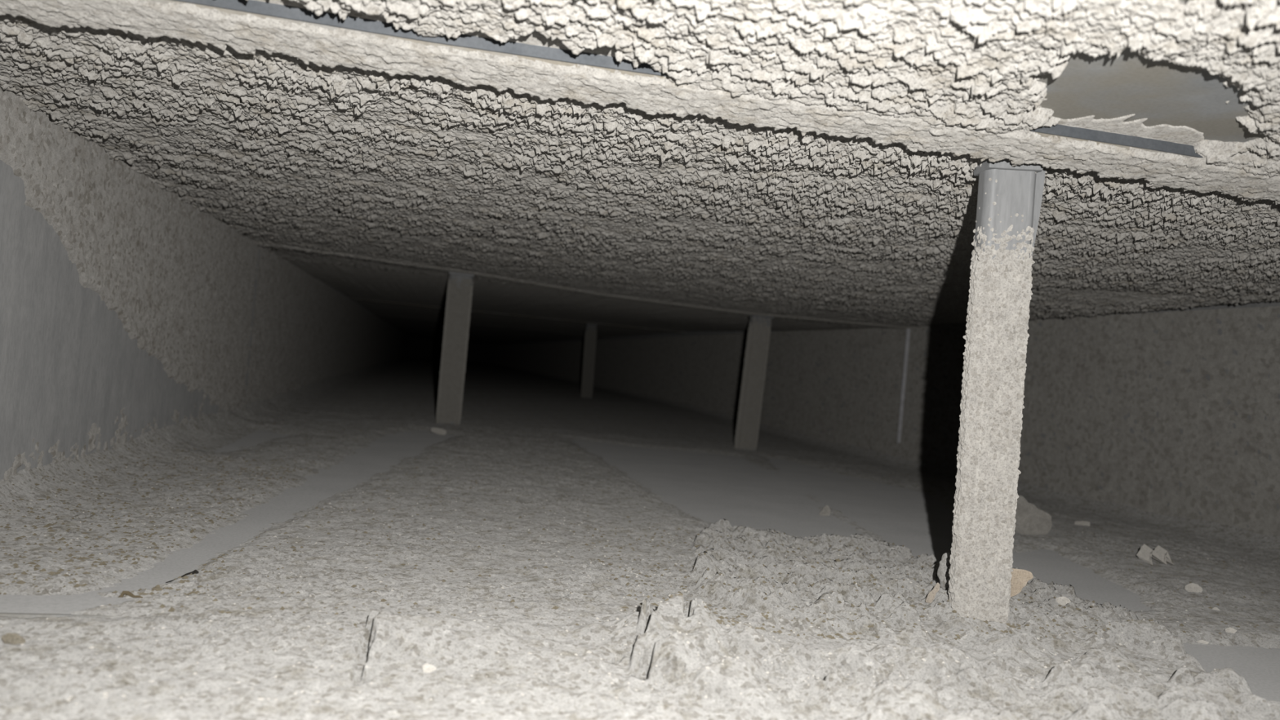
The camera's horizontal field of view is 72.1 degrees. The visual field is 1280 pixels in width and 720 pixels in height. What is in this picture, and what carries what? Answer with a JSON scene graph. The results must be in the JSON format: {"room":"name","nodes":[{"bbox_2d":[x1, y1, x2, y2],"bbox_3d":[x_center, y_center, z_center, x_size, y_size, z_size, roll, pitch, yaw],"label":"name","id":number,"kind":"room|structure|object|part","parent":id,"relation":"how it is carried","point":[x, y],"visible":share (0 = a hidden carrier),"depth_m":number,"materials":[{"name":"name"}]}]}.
{"room":"air duct interior","nodes":[
{"label":"air duct interior","id":0,"kind":"room"},
{"bbox_2d":[0,160,407,479],"bbox_3d":[-1.794,-0.107,6.201,0.004,0.333,14.100,5,-1,-14],"label":"wall","id":1,"kind":"structure","parent":0,"point":[68,364],"depth_m":0.71,"materials":[{"name":"grey concrete"}]},
{"bbox_3d":[-0.525,-0.043,0.947,0.002,0.333,1.080,5,-1,-14],"label":"panel","id":2,"kind":"part","parent":1,"relation":"part of","materials":[{"name":"grey concrete"}]},
{"bbox_2d":[0,87,408,479],"bbox_3d":[-1.919,-0.112,6.727,0.007,0.300,13.020,5,-1,-14],"label":"wall dust","id":3,"kind":"structure","parent":1,"relation":"attached to","point":[201,283],"depth_m":1.04,"materials":[{"name":"grey"}]},
{"bbox_3d":[-0.864,-0.060,2.349,0.002,0.333,1.806,5,-1,-14],"label":"panel","id":4,"kind":"part","parent":1,"relation":"part of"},
{"bbox_3d":[-1.263,-0.080,3.999,0.002,0.333,1.590,5,-1,-14],"label":"panel","id":5,"kind":"part","parent":1,"relation":"part of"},
{"bbox_2d":[407,336,495,364],"bbox_3d":[-2.832,-0.138,13.205,1.278,0.339,0.003,5,-1,-14],"label":"wall","id":6,"kind":"structure","parent":0,"point":[417,347],"depth_m":13.16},
{"bbox_2d":[0,0,1264,337],"bbox_3d":[-1.163,-0.195,6.353,1.284,0.028,14.100,5,-1,-14],"label":"ceiling","id":7,"kind":"structure","parent":0,"point":[1161,92],"depth_m":0.43,"materials":[{"name":"metal"}]},
{"bbox_2d":[284,258,872,344],"bbox_3d":[-1.448,-0.209,7.534,1.278,0.026,11.670,5,-1,-14],"label":"ceiling dust","id":8,"kind":"structure","parent":7,"relation":"attached to","point":[355,282],"depth_m":2.60,"materials":[{"name":"grey"}]},
{"bbox_2d":[0,17,1279,328],"bbox_3d":[0.077,-0.126,1.221,1.278,0.022,1.320,5,-1,-14],"label":"ceiling dust","id":9,"kind":"structure","parent":7,"relation":"attached to","point":[299,162],"depth_m":0.76,"materials":[{"name":"grey"}]},
{"bbox_2d":[0,0,1279,224],"bbox_3d":[0.271,-0.122,0.419,1.278,0.021,0.330,5,-1,-14],"label":"ceiling dust","id":10,"kind":"structure","parent":7,"relation":"attached to","point":[948,86],"depth_m":0.42,"materials":[{"name":"grey"}]},
{"bbox_3d":[0.366,-0.121,0.030,1.284,0.002,1.089,5,-1,-14],"label":"panel","id":11,"kind":"part","parent":7,"relation":"part of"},
{"bbox_2d":[0,408,1279,701],"bbox_3d":[-1.190,0.101,6.350,1.284,0.021,14.100,5,-1,-14],"label":"floor","id":12,"kind":"structure","parent":0,"point":[709,487],"depth_m":0.98,"materials":[{"name":"grey concrete"}]},
{"bbox_2d":[1,632,26,644],"bbox_3d":[-0.270,0.121,0.380,0.009,0.008,0.009,5,-1,-14],"label":"lump","id":13,"kind":"object","parent":12,"relation":"on","point":[8,638],"visible":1,"depth_m":0.38,"materials":[{"name":"beige stone"}]},
{"bbox_2d":[117,591,142,598],"bbox_3d":[-0.268,0.124,0.459,0.024,0.006,0.008,5,-1,37],"label":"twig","id":14,"kind":"object","parent":12,"relation":"on","point":[123,593],"visible":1,"depth_m":0.46,"materials":[{"name":"brown wood"}]},
{"bbox_2d":[165,569,198,582],"bbox_3d":[-0.266,0.126,0.512,0.006,0.003,0.025,5,-1,12],"label":"dark fibre","id":15,"kind":"object","parent":12,"relation":"on","point":[195,571],"visible":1,"depth_m":0.52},
{"bbox_2d":[422,663,435,672],"bbox_3d":[-0.092,0.136,0.388,0.008,0.005,0.006,5,-1,-14],"label":"chip","id":16,"kind":"object","parent":12,"relation":"on","point":[426,668],"visible":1,"depth_m":0.39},
{"bbox_2d":[431,427,446,435],"bbox_3d":[-0.345,0.122,1.507,0.026,0.013,0.023,5,-1,3],"label":"block","id":17,"kind":"object","parent":12,"relation":"on","point":[436,430],"visible":0.99,"depth_m":1.50,"materials":[{"name":"grey concrete"}]},
{"bbox_2d":[435,271,474,424],"bbox_3d":[-0.356,-0.021,1.689,0.051,0.302,0.061,5,-1,-14],"label":"support post","id":18,"kind":"object","parent":12,"relation":"on","point":[460,286],"visible":0.98,"depth_m":1.68,"materials":[{"name":"metal"}]},
{"bbox_2d":[271,355,864,453],"bbox_3d":[-1.473,0.069,7.531,1.278,0.046,11.670,5,-1,-14],"label":"floor dust","id":19,"kind":"structure","parent":12,"relation":"on","point":[403,386],"depth_m":2.56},
{"bbox_2d":[581,323,597,398],"bbox_3d":[-0.201,0.004,3.463,0.054,0.304,0.046,5,-1,-14],"label":"support post","id":20,"kind":"object","parent":12,"relation":"on","point":[590,337],"visible":0.95,"depth_m":3.45,"materials":[{"name":"metal"}]},
{"bbox_3d":[0.055,0.168,1.200,1.284,0.015,1.343,5,-1,-14],"label":"panel","id":21,"kind":"part","parent":12,"relation":"part of","materials":[{"name":"grey concrete"}]},
{"bbox_2d":[0,417,1276,704],"bbox_3d":[0.075,0.155,1.093,1.229,0.032,1.367,5,-1,-14],"label":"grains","id":22,"kind":"object","parent":12,"relation":"on","point":[685,590],"visible":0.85,"depth_m":0.47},
{"bbox_2d":[0,397,1279,632],"bbox_3d":[0.054,0.152,1.206,1.278,0.041,1.344,5,-1,-14],"label":"floor dust","id":23,"kind":"structure","parent":12,"relation":"on","point":[505,565],"depth_m":0.71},
{"bbox_2d":[0,592,1279,719],"bbox_3d":[0.242,0.156,0.434,1.278,0.038,0.246,5,-1,-14],"label":"floor dust","id":24,"kind":"structure","parent":12,"relation":"on","point":[1087,686],"depth_m":0.40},
{"bbox_2d":[0,419,1279,639],"bbox_3d":[0.039,0.150,1.091,1.188,0.036,1.204,5,-1,-14],"label":"grains","id":25,"kind":"object","parent":12,"relation":"on","point":[157,588],"visible":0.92,"depth_m":0.59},
{"bbox_2d":[734,315,773,450],"bbox_3d":[0.242,0.047,1.886,0.070,0.304,0.062,5,-1,-14],"label":"support post","id":26,"kind":"object","parent":12,"relation":"on","point":[746,437],"visible":1,"depth_m":1.88,"materials":[{"name":"metal"}]},
{"bbox_2d":[818,505,830,515],"bbox_3d":[0.210,0.172,1.002,0.013,0.014,0.012,5,-1,-14],"label":"chip","id":27,"kind":"object","parent":12,"relation":"on","point":[825,511],"visible":1,"depth_m":1.00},
{"bbox_2d":[925,582,940,603],"bbox_3d":[0.193,0.153,0.579,0.012,0.013,0.006,6,-1,-42],"label":"flake","id":28,"kind":"object","parent":12,"relation":"on","point":[930,597],"visible":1,"depth_m":0.58,"materials":[{"name":"beige"}]},
{"bbox_2d":[937,551,951,590],"bbox_3d":[0.210,0.144,0.598,0.014,0.028,0.018,5,-1,-14],"label":"clump","id":29,"kind":"object","parent":12,"relation":"on","point":[943,574],"visible":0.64,"depth_m":0.59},
{"bbox_2d":[947,159,1045,623],"bbox_3d":[0.220,0.025,0.548,0.044,0.300,0.039,5,-1,1],"label":"support post","id":30,"kind":"object","parent":12,"relation":"on","point":[1009,197],"visible":0.95,"depth_m":0.54,"materials":[{"name":"metal"}]},
{"bbox_2d":[1010,568,1033,596],"bbox_3d":[0.266,0.158,0.618,0.020,0.021,0.008,5,-1,-5],"label":"flake","id":31,"kind":"object","parent":12,"relation":"on","point":[1020,578],"visible":0.78,"depth_m":0.61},
{"bbox_2d":[1014,495,1052,535],"bbox_3d":[0.433,0.175,0.986,0.051,0.046,0.037,5,-1,0],"label":"chunk","id":32,"kind":"object","parent":12,"relation":"on","point":[1030,520],"visible":0.76,"depth_m":0.97,"materials":[{"name":"grey concrete"}]},
{"bbox_2d":[1055,596,1071,605],"bbox_3d":[0.290,0.166,0.603,0.009,0.008,0.010,5,-1,-14],"label":"pebble","id":33,"kind":"object","parent":12,"relation":"on","point":[1063,601],"visible":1,"depth_m":0.60,"materials":[{"name":"grey stone"}]},
{"bbox_2d":[1074,520,1089,526],"bbox_3d":[0.554,0.205,1.102,0.018,0.008,0.009,5,-1,0],"label":"chip","id":34,"kind":"object","parent":12,"relation":"on","point":[1077,522],"visible":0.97,"depth_m":1.10,"materials":[{"name":"grey stone"}]},
{"bbox_2d":[1136,543,1173,564],"bbox_3d":[0.504,0.191,0.859,0.026,0.017,0.020,5,-1,0],"label":"foil","id":35,"kind":"object","parent":12,"relation":"on","point":[1159,553],"visible":1,"depth_m":0.86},
{"bbox_2d":[1184,582,1202,592],"bbox_3d":[0.460,0.190,0.731,0.012,0.010,0.011,5,-1,-14],"label":"pebble","id":36,"kind":"object","parent":12,"relation":"on","point":[1191,587],"visible":1,"depth_m":0.73,"materials":[{"name":"grey stone"}]},
{"bbox_2d":[1157,684,1238,719],"bbox_3d":[0.262,0.164,0.418,0.037,0.018,0.018,5,-1,4],"label":"lump","id":37,"kind":"object","parent":12,"relation":"on","point":[1195,693],"visible":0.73,"depth_m":0.41,"materials":[{"name":"grey"}]},
{"bbox_2d":[1196,640,1208,644],"bbox_3d":[0.370,0.186,0.580,0.008,0.004,0.004,5,-1,1],"label":"chip","id":38,"kind":"object","parent":12,"relation":"on","point":[1199,641],"visible":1,"depth_m":0.58,"materials":[{"name":"grey stone"}]},
{"bbox_2d":[1224,626,1236,633],"bbox_3d":[0.401,0.184,0.597,0.007,0.005,0.006,5,-1,-14],"label":"chip","id":39,"kind":"object","parent":12,"relation":"on","point":[1229,629],"visible":1,"depth_m":0.59,"materials":[{"name":"grey stone"}]},
{"bbox_3d":[0.339,0.180,0.022,1.284,0.002,1.080,5,-1,-14],"label":"panel","id":40,"kind":"part","parent":12,"relation":"part of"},
{"bbox_2d":[494,301,1279,528],"bbox_3d":[-0.560,0.007,6.501,0.010,0.333,14.100,5,-1,-14],"label":"wall","id":41,"kind":"structure","parent":0,"point":[1267,304],"depth_m":1.86,"materials":[{"name":"metal"}]},
{"bbox_3d":[-1.212,-0.026,9.213,0.002,0.333,8.520,5,-1,-14],"label":"panel","id":42,"kind":"part","parent":41,"relation":"part of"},
{"bbox_3d":[-0.025,0.034,4.300,0.002,0.333,1.590,5,-1,-14],"label":"panel","id":43,"kind":"part","parent":41,"relation":"part of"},
{"bbox_3d":[0.361,0.054,2.705,0.002,0.333,1.692,5,-1,-14],"label":"panel","id":44,"kind":"part","parent":41,"relation":"part of","materials":[{"name":"grey concrete"}]},
{"bbox_2d":[493,306,1279,535],"bbox_3d":[-0.708,0.005,7.113,0.007,0.291,12.840,5,-1,-14],"label":"wall dust","id":45,"kind":"structure","parent":41,"relation":"attached to","point":[1128,462],"depth_m":1.39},
{"bbox_3d":[0.702,0.072,1.294,0.002,0.333,1.212,5,-1,-14],"label":"panel","id":46,"kind":"part","parent":41,"relation":"part of","materials":[{"name":"grey concrete"}]}
]}

